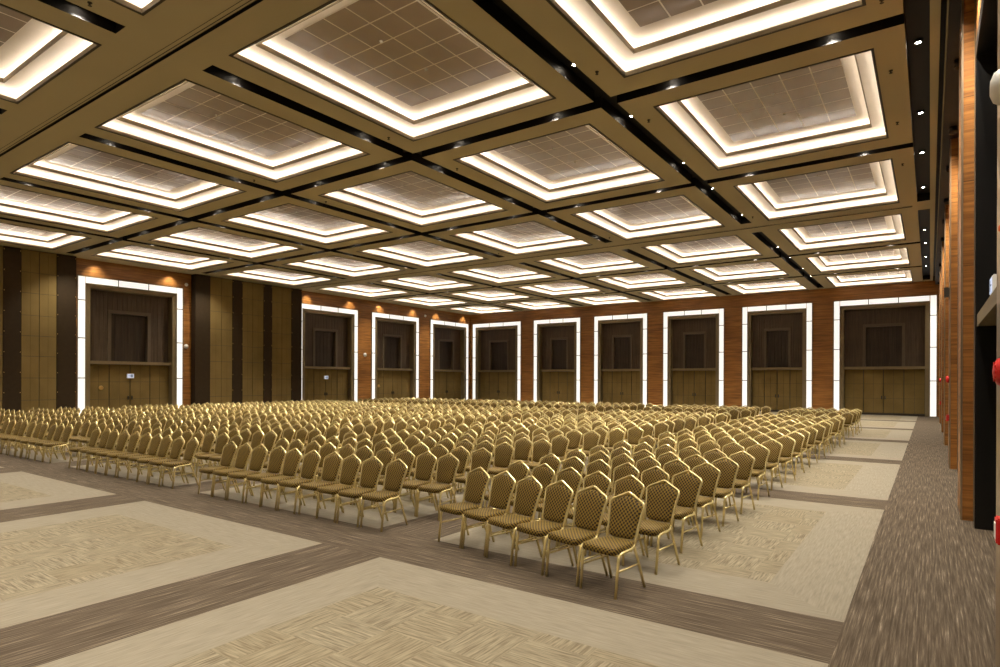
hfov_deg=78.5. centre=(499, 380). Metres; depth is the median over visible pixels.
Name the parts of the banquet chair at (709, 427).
backrest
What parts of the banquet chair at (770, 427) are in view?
backrest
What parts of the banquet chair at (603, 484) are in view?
seat, backrest, frame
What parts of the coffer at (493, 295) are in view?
tile panel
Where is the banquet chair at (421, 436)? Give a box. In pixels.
[410,430,424,441]
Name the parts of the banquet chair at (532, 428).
backrest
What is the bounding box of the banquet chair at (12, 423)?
[0,418,15,449]
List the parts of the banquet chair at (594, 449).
backrest, frame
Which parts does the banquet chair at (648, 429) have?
backrest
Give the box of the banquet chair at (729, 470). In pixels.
[695,457,738,526]
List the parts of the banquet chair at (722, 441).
frame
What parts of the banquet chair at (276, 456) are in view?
leg, seat, leg, backrest, frame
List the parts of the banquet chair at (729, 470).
seat, backrest, frame, leg, leg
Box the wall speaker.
[990,69,999,104]
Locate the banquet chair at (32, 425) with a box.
[8,420,36,455]
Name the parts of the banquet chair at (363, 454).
backrest, frame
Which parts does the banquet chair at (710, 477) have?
seat, backrest, frame, leg, leg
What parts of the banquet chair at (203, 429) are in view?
backrest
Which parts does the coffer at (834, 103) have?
tile panel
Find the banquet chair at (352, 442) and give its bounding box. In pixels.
[323,437,357,480]
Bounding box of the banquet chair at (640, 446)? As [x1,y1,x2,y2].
[633,442,653,455]
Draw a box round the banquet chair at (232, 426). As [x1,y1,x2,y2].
[213,422,238,445]
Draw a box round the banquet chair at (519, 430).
[515,426,529,462]
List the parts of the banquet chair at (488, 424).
backrest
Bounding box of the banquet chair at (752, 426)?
[747,423,760,430]
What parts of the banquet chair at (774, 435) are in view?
backrest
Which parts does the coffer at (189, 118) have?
tile panel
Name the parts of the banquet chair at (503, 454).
seat, backrest, frame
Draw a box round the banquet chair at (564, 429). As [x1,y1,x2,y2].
[557,425,571,456]
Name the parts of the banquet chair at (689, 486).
seat, backrest, frame, leg, leg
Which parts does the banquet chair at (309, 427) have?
backrest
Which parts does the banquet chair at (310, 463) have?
leg, seat, leg, backrest, frame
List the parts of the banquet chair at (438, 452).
backrest, frame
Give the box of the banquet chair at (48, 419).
[26,416,50,446]
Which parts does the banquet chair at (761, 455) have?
seat, backrest, frame, leg, leg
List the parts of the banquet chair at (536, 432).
backrest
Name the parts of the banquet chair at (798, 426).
backrest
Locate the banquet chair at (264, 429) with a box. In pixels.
[249,424,270,456]
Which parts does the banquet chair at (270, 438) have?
backrest, frame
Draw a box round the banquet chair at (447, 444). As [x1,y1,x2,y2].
[421,438,454,483]
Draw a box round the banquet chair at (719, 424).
[715,421,728,427]
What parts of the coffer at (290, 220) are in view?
tile panel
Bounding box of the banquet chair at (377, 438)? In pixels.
[372,433,386,456]
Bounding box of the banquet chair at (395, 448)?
[390,441,407,491]
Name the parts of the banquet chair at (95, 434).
seat, backrest, frame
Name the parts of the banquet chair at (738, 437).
frame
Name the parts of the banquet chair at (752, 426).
backrest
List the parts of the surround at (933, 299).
light panel, light panel, light panel, light panel, light panel, light panel, light panel, light panel, light panel, light panel, light panel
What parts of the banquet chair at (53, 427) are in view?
seat, backrest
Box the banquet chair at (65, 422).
[42,418,68,449]
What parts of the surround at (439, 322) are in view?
light panel, light panel, light panel, light panel, light panel, light panel, light panel, light panel, light panel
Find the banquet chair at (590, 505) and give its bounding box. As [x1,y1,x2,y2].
[545,485,607,586]
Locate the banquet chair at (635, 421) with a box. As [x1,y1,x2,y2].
[625,418,644,443]
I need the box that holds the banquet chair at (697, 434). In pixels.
[694,430,710,444]
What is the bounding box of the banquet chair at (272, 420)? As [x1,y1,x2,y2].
[269,417,277,426]
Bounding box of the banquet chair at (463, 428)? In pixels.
[456,423,468,435]
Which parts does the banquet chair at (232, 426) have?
backrest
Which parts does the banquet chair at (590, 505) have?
leg, seat, leg, leg, backrest, frame, leg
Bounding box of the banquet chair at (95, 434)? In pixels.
[68,427,100,469]
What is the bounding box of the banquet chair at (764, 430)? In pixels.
[754,426,770,435]
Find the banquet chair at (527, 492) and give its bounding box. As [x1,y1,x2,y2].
[485,475,542,565]
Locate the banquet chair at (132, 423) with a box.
[127,419,136,442]
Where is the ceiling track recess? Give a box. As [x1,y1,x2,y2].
[472,0,750,223]
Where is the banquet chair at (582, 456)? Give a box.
[553,448,585,489]
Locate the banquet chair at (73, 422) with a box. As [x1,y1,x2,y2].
[50,419,76,450]
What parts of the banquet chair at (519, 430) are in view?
backrest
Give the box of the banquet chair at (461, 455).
[431,446,469,503]
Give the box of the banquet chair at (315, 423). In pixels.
[307,420,317,427]
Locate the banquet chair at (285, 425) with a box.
[280,421,290,438]
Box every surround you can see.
[76,275,183,414]
[302,303,357,401]
[371,312,418,398]
[430,319,468,399]
[472,321,520,400]
[533,317,580,402]
[594,313,647,406]
[663,308,724,406]
[741,302,812,407]
[833,294,937,416]
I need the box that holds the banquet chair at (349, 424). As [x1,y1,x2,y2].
[339,422,352,448]
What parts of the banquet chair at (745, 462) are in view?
seat, backrest, frame, leg, leg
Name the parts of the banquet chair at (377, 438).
backrest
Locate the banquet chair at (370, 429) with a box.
[364,423,376,441]
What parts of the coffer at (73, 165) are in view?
tile panel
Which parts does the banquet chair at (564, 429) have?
backrest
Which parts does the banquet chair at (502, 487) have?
leg, seat, leg, frame, backrest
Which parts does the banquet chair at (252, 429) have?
backrest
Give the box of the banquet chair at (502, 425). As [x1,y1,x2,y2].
[494,422,510,442]
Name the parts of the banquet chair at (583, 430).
backrest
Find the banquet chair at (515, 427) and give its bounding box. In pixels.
[512,423,524,440]
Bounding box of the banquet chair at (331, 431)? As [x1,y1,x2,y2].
[325,425,338,439]
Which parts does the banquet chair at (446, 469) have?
leg, seat, leg, backrest, frame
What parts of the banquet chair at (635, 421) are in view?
backrest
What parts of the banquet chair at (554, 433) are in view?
backrest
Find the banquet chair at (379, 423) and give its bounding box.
[374,419,383,434]
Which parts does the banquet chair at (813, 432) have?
backrest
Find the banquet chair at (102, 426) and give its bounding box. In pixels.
[78,421,106,457]
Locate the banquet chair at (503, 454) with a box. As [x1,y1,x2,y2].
[488,442,513,479]
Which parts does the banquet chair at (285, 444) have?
backrest, frame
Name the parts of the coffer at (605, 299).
tile panel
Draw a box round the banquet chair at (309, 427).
[292,423,314,455]
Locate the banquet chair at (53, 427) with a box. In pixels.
[28,422,56,458]
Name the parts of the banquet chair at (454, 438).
backrest, frame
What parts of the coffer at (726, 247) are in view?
tile panel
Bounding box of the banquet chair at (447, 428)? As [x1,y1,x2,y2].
[442,422,454,433]
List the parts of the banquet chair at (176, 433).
backrest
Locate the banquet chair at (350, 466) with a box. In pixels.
[315,454,361,522]
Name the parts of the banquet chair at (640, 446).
backrest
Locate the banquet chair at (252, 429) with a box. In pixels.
[248,424,260,442]
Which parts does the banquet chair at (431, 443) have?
backrest, frame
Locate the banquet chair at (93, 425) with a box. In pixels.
[70,421,97,455]
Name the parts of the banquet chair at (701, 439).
frame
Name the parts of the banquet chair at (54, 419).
backrest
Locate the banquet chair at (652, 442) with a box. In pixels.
[631,435,655,460]
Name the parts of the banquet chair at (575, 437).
backrest, frame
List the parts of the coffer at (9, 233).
tile panel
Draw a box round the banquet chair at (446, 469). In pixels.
[416,453,459,520]
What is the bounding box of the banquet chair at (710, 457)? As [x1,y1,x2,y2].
[703,448,726,509]
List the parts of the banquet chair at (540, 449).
seat, backrest, frame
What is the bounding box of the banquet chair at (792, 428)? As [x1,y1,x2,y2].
[781,425,797,462]
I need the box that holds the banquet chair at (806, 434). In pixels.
[783,428,809,468]
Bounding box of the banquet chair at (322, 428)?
[304,424,325,445]
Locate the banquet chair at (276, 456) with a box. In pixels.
[245,446,286,505]
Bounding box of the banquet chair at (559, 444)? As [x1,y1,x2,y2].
[550,434,568,471]
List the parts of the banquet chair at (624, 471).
backrest, frame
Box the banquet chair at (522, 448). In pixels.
[501,437,532,475]
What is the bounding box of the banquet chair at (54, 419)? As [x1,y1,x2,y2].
[31,417,56,449]
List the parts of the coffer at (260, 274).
tile panel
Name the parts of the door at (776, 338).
panel, niche panel, niche frame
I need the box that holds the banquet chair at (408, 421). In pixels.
[407,418,416,426]
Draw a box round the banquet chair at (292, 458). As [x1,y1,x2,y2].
[259,448,301,509]
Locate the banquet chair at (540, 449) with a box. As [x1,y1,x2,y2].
[525,439,551,473]
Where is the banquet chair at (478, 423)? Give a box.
[470,421,482,446]
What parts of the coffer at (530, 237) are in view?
tile panel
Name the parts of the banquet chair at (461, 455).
seat, backrest, frame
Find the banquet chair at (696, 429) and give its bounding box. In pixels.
[692,425,707,436]
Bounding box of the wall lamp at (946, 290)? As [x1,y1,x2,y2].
[944,287,949,299]
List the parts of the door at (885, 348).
niche panel, niche frame, panel, kick plate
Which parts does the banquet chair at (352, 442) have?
backrest, frame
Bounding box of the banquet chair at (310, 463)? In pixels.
[277,450,320,513]
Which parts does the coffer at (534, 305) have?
tile panel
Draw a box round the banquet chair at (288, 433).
[266,426,294,461]
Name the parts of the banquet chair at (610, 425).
backrest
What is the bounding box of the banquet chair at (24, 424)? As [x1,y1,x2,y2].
[0,420,28,454]
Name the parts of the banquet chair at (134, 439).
seat, backrest, frame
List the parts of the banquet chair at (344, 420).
backrest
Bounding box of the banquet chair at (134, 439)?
[106,431,140,476]
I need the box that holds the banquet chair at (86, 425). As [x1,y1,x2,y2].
[64,420,90,453]
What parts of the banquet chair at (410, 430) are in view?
backrest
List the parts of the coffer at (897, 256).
tile panel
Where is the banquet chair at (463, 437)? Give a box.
[458,433,474,473]
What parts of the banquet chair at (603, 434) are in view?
backrest, frame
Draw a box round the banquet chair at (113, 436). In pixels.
[85,429,119,472]
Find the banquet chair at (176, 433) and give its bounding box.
[151,428,182,469]
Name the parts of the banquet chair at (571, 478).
seat, backrest, frame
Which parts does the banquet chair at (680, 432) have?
backrest, frame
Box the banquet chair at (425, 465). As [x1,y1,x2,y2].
[394,451,436,515]
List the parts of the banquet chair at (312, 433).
backrest, frame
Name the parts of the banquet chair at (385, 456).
seat, backrest, frame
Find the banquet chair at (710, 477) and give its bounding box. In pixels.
[672,462,720,537]
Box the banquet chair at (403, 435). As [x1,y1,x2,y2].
[395,429,409,443]
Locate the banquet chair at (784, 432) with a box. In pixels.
[773,427,790,466]
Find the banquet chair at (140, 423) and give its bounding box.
[129,420,142,451]
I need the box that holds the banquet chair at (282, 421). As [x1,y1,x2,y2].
[279,418,287,424]
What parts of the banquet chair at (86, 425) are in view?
backrest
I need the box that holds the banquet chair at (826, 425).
[810,421,830,453]
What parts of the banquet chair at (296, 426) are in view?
backrest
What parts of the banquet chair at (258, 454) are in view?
leg, seat, leg, backrest, frame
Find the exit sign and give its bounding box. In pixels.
[989,274,996,294]
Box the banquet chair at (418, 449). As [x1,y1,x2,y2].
[409,442,429,497]
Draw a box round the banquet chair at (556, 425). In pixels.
[547,422,560,430]
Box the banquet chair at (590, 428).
[577,423,591,450]
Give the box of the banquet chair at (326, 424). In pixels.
[320,420,329,437]
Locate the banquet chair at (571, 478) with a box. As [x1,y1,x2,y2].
[531,467,581,546]
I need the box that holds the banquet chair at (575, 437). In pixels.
[556,429,581,456]
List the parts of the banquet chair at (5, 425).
backrest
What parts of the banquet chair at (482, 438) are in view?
backrest, frame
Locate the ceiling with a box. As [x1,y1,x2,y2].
[0,0,948,314]
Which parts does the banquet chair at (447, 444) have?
backrest, frame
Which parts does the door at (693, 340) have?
panel, niche panel, niche frame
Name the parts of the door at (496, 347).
panel, niche frame, niche panel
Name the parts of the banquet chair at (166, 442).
leg, leg, seat, backrest, frame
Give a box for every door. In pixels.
[86,284,175,412]
[303,309,353,401]
[375,317,415,398]
[433,324,465,399]
[476,326,516,401]
[537,322,575,403]
[598,318,642,405]
[668,314,718,406]
[747,309,805,411]
[840,301,929,416]
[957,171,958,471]
[974,0,997,530]
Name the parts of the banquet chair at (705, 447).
backrest, frame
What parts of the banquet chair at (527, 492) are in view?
leg, seat, leg, backrest, frame, leg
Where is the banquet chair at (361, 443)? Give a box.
[338,438,372,484]
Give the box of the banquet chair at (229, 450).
[198,441,237,496]
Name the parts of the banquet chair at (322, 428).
backrest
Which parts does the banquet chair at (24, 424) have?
seat, backrest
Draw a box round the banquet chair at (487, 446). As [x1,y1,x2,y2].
[460,440,494,491]
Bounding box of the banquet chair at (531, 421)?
[522,418,533,423]
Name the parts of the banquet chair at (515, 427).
backrest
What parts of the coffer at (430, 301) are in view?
tile panel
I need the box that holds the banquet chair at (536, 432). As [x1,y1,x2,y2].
[522,427,547,460]
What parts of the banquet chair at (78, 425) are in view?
backrest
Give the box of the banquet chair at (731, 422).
[727,419,741,424]
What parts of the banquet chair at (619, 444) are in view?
backrest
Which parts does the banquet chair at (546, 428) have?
backrest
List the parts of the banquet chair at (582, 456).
backrest, frame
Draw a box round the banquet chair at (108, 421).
[89,417,112,437]
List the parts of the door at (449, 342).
niche panel, niche frame, panel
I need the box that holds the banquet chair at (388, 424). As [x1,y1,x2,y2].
[383,419,394,431]
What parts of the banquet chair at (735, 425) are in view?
backrest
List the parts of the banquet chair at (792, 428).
backrest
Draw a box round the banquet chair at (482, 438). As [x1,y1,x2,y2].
[470,435,492,477]
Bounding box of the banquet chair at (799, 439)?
[776,431,804,474]
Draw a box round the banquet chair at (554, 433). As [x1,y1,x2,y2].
[547,428,563,451]
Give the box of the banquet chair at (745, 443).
[738,437,758,483]
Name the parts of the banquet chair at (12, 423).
backrest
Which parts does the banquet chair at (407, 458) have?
seat, backrest, frame, leg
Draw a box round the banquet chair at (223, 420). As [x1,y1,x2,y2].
[217,417,228,433]
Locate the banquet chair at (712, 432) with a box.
[710,426,725,436]
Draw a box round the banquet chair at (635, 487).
[588,475,644,555]
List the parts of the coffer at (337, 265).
tile panel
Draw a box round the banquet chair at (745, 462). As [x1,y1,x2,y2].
[715,451,754,513]
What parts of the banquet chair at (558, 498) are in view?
leg, seat, leg, backrest, frame, leg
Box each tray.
[0,19,61,77]
[0,33,92,98]
[0,197,129,221]
[0,205,150,230]
[0,229,65,239]
[0,235,85,247]
[34,144,217,198]
[97,252,225,268]
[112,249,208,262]
[123,82,340,165]
[125,0,152,7]
[155,237,296,256]
[171,233,279,250]
[228,273,330,284]
[229,217,384,242]
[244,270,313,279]
[245,213,367,234]
[262,0,528,119]
[290,262,397,275]
[306,260,382,270]
[323,287,406,295]
[325,191,501,223]
[339,286,389,291]
[344,187,484,214]
[364,249,481,265]
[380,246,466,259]
[383,280,470,289]
[398,299,465,305]
[399,278,456,284]
[409,298,450,301]
[452,308,512,312]
[454,293,525,300]
[455,271,549,282]
[457,233,587,253]
[465,307,500,309]
[467,292,514,296]
[471,269,535,276]
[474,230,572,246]
[480,126,645,188]
[509,303,569,308]
[520,286,600,294]
[523,302,558,305]
[536,285,588,290]
[541,259,644,273]
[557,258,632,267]
[571,298,636,304]
[577,212,720,237]
[583,297,626,300]
[592,0,778,47]
[594,196,709,229]
[599,278,683,287]
[614,277,674,283]
[642,292,714,298]
[654,290,706,294]
[661,237,750,255]
[681,55,869,152]
[693,269,785,279]
[706,263,779,274]
[727,285,805,292]
[738,281,799,288]
[754,162,885,208]
[794,216,894,241]
[820,249,900,264]
[837,271,904,281]
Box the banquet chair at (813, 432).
[792,426,817,462]
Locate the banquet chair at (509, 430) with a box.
[494,425,514,445]
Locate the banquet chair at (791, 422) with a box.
[783,419,796,426]
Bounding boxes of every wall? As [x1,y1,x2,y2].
[76,258,469,405]
[470,281,939,416]
[976,0,980,36]
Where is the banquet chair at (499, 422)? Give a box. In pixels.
[491,419,502,443]
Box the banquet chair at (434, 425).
[429,419,440,433]
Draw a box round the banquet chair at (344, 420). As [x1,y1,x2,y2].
[337,417,349,435]
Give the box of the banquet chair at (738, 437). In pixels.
[733,432,750,444]
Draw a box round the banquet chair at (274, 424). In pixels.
[270,421,280,429]
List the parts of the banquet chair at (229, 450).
leg, seat, leg, backrest, frame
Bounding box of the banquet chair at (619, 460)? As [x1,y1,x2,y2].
[608,453,634,495]
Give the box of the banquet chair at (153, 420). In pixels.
[150,416,158,427]
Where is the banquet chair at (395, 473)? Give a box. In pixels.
[360,458,407,531]
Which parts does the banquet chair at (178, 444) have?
leg, leg, seat, backrest, frame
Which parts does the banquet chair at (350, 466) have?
leg, seat, leg, backrest, frame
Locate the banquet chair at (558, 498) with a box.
[514,480,573,575]
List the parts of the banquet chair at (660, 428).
backrest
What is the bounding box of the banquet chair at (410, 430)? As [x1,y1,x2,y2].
[405,425,416,436]
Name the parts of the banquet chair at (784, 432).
backrest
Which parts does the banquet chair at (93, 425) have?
seat, backrest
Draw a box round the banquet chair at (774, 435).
[756,430,783,472]
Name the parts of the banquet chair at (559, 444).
frame, backrest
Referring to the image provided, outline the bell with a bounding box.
[992,358,999,385]
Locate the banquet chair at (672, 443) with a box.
[657,437,676,448]
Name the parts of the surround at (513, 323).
light panel, light panel, light panel, light panel, light panel, light panel, light panel, light panel, light panel, light panel, light panel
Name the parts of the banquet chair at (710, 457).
backrest, frame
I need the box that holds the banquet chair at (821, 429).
[808,423,825,459]
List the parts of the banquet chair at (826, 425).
backrest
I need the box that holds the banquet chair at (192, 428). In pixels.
[167,424,195,459]
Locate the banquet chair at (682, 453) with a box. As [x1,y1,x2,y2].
[678,446,700,495]
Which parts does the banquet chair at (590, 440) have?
frame, backrest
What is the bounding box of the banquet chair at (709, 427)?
[704,423,718,432]
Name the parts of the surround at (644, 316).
light panel, light panel, light panel, light panel, light panel, light panel, light panel, light panel, light panel, light panel, light panel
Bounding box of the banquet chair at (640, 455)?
[632,449,654,469]
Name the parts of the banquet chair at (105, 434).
seat, backrest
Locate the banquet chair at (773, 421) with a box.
[769,418,780,424]
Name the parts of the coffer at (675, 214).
tile panel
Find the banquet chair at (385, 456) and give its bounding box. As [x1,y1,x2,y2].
[353,447,393,508]
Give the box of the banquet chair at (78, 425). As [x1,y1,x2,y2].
[56,419,82,451]
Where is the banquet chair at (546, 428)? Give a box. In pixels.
[542,424,556,432]
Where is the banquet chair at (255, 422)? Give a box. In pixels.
[249,419,260,449]
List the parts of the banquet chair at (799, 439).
backrest, frame, leg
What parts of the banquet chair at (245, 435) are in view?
backrest, frame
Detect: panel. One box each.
[0,245,2,408]
[2,246,20,412]
[21,249,38,417]
[39,251,56,410]
[56,254,75,409]
[191,274,209,405]
[210,276,220,404]
[221,278,231,404]
[232,279,242,403]
[242,281,252,402]
[252,283,262,402]
[263,284,271,403]
[272,285,281,402]
[281,287,290,401]
[291,288,301,401]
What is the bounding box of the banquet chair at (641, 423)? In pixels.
[636,421,651,444]
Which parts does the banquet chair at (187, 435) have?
backrest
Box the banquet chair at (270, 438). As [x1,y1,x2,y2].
[245,430,276,471]
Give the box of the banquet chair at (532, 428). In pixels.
[527,424,539,454]
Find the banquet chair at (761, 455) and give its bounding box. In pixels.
[734,444,769,499]
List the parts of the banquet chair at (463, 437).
backrest, frame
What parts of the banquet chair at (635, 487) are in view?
seat, backrest, frame, leg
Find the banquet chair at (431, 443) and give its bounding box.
[420,436,436,482]
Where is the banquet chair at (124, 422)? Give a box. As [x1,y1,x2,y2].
[108,418,127,449]
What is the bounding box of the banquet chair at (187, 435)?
[162,429,192,460]
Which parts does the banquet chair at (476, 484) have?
leg, seat, leg, frame, backrest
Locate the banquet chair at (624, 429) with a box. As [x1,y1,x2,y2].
[603,425,626,452]
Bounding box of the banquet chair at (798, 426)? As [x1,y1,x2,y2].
[792,422,806,454]
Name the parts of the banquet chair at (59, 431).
seat, backrest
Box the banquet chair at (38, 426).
[15,421,43,457]
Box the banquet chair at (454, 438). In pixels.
[442,432,457,473]
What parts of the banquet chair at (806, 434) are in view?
frame, backrest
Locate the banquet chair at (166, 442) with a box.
[136,435,172,483]
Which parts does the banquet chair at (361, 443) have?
backrest, frame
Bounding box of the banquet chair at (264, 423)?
[260,420,270,427]
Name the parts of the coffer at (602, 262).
tile panel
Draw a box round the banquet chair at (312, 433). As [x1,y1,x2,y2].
[302,428,321,452]
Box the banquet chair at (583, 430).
[567,426,589,457]
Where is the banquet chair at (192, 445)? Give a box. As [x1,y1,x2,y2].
[161,437,198,488]
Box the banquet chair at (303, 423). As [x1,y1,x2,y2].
[299,419,307,446]
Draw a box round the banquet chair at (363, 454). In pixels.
[333,445,372,504]
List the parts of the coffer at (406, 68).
tile panel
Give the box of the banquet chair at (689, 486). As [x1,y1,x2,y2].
[650,470,702,553]
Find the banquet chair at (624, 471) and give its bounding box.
[605,462,639,537]
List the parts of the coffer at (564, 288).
tile panel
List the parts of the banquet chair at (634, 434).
backrest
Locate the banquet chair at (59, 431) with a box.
[34,423,64,461]
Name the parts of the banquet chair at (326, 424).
backrest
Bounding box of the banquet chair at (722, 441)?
[717,436,735,453]
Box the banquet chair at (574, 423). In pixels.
[563,419,575,425]
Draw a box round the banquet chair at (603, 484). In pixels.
[557,471,610,555]
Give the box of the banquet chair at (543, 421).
[536,418,547,425]
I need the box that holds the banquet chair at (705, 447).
[699,440,719,487]
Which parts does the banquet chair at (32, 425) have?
seat, backrest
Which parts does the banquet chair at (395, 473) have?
leg, seat, leg, backrest, frame, leg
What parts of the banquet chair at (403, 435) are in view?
backrest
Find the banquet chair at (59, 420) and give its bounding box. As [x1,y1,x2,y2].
[41,417,61,449]
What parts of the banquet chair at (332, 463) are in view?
leg, seat, backrest, frame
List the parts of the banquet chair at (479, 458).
leg, seat, frame, backrest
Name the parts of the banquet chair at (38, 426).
seat, backrest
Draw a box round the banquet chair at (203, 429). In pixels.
[197,425,206,462]
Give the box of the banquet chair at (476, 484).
[438,467,489,547]
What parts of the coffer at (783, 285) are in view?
tile panel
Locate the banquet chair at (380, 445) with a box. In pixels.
[371,439,390,488]
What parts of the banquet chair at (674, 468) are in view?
backrest, frame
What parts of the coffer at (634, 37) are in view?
tile panel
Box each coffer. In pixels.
[0,3,100,103]
[0,185,157,232]
[0,222,90,249]
[10,142,246,211]
[91,245,233,270]
[95,79,369,182]
[110,0,164,15]
[148,227,303,258]
[222,203,392,244]
[223,268,335,285]
[229,0,555,141]
[281,255,404,277]
[316,284,410,297]
[318,171,507,226]
[356,240,487,267]
[375,275,475,290]
[389,296,471,306]
[446,289,531,301]
[447,264,554,283]
[449,221,592,255]
[449,306,517,313]
[453,123,664,202]
[502,300,574,309]
[514,282,605,295]
[534,251,648,274]
[546,0,865,77]
[566,294,641,305]
[570,195,724,239]
[593,272,687,289]
[639,288,719,300]
[641,235,762,264]
[653,48,888,170]
[689,261,788,281]
[723,279,807,294]
[733,159,899,220]
[778,214,905,251]
[806,247,909,272]
[825,270,912,287]
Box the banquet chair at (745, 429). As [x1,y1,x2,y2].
[736,425,751,434]
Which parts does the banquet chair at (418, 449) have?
backrest, frame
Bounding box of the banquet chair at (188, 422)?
[184,419,191,425]
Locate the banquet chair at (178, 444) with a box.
[148,436,184,486]
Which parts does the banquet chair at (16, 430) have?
backrest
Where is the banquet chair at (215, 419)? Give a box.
[212,417,220,437]
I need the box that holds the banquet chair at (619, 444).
[612,440,631,452]
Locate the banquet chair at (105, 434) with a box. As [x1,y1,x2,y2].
[78,428,111,470]
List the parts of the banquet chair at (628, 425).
backrest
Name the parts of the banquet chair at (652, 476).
backrest, frame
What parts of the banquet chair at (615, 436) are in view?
backrest, frame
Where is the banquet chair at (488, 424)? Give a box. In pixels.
[483,421,495,431]
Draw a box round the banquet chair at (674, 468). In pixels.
[663,459,689,524]
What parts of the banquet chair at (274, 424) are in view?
backrest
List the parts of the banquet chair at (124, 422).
backrest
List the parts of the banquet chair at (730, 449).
backrest, frame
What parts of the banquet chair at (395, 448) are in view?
backrest, frame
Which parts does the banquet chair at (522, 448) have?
backrest, frame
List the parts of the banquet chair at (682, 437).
backrest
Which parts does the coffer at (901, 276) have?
tile panel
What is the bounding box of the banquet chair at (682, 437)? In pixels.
[676,433,694,457]
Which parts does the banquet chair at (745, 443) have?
backrest, frame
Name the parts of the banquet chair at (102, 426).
seat, backrest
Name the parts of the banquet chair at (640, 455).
frame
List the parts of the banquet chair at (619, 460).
backrest, frame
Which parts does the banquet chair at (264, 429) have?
backrest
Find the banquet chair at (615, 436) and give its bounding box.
[603,428,624,458]
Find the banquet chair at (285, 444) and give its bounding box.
[253,438,288,489]
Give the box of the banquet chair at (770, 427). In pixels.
[765,424,778,430]
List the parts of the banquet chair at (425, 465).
seat, leg, backrest, frame, leg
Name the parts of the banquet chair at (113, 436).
seat, backrest, frame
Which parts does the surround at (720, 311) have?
light panel, light panel, light panel, light panel, light panel, light panel, light panel, light panel, light panel, light panel, light panel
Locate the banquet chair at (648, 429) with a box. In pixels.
[632,423,653,454]
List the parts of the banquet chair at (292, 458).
leg, leg, seat, backrest, frame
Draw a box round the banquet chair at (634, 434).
[627,426,643,448]
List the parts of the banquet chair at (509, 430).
backrest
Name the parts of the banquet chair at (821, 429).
backrest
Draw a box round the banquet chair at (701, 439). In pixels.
[697,434,715,450]
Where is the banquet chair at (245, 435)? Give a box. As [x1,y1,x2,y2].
[231,428,250,466]
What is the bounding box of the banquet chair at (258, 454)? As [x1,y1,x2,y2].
[226,444,267,502]
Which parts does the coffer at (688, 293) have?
tile panel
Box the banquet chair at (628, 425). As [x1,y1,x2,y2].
[623,422,636,444]
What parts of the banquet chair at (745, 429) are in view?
backrest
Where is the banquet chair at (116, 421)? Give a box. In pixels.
[112,418,119,428]
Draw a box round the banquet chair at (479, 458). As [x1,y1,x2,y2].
[453,447,491,503]
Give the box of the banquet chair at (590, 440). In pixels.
[577,430,599,455]
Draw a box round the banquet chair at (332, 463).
[298,451,342,513]
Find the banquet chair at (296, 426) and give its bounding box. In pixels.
[291,422,301,440]
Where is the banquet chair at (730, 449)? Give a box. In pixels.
[722,442,744,495]
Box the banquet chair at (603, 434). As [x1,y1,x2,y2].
[583,427,607,450]
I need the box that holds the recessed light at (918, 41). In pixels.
[913,38,922,44]
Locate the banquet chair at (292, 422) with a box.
[288,418,297,425]
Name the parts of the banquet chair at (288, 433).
backrest, frame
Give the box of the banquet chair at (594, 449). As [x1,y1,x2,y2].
[582,445,608,494]
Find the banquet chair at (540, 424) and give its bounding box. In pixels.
[532,421,545,427]
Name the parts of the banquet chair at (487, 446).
backrest, frame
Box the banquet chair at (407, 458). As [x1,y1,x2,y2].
[373,449,414,511]
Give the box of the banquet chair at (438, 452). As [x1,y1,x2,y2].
[410,444,448,502]
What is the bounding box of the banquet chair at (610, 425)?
[606,421,621,443]
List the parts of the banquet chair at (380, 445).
backrest, frame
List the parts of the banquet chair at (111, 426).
backrest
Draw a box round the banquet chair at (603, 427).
[585,424,608,460]
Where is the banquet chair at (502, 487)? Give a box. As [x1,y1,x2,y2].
[462,471,515,555]
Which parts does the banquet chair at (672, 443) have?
backrest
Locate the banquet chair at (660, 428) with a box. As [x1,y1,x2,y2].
[654,421,668,451]
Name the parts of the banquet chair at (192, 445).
leg, seat, leg, backrest, frame, leg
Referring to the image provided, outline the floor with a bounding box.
[0,407,995,666]
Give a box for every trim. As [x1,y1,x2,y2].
[0,0,251,152]
[0,0,262,156]
[0,177,416,268]
[0,217,346,278]
[38,0,124,33]
[67,237,122,253]
[79,133,503,257]
[127,217,191,238]
[197,189,283,219]
[202,65,611,242]
[203,262,258,273]
[263,248,330,263]
[291,149,411,193]
[294,206,910,288]
[298,207,907,288]
[336,230,420,249]
[368,282,521,309]
[378,293,428,299]
[422,90,600,156]
[428,207,537,233]
[433,285,495,293]
[437,273,584,305]
[439,303,485,307]
[490,297,547,303]
[500,276,573,286]
[519,262,650,300]
[547,174,694,212]
[554,290,619,297]
[579,265,666,278]
[617,13,903,102]
[623,249,730,294]
[625,282,703,291]
[674,251,780,268]
[707,142,912,183]
[710,272,803,284]
[752,232,822,287]
[789,242,919,256]
[811,266,921,275]
[903,0,929,201]
[918,209,929,279]
[933,0,946,280]
[935,0,961,284]
[939,267,940,422]
[941,241,943,431]
[944,205,948,444]
[948,137,958,468]
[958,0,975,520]
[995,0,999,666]
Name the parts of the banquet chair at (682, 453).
backrest, frame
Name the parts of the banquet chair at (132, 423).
backrest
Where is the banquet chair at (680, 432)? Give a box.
[674,428,693,451]
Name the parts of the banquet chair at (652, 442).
backrest, frame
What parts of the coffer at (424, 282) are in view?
tile panel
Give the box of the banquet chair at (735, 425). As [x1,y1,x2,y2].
[731,422,744,429]
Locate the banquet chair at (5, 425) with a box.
[0,418,9,448]
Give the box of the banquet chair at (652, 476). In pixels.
[640,466,669,545]
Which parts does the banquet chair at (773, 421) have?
backrest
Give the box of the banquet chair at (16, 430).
[0,419,22,453]
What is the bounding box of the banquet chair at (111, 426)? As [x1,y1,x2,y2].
[86,422,114,458]

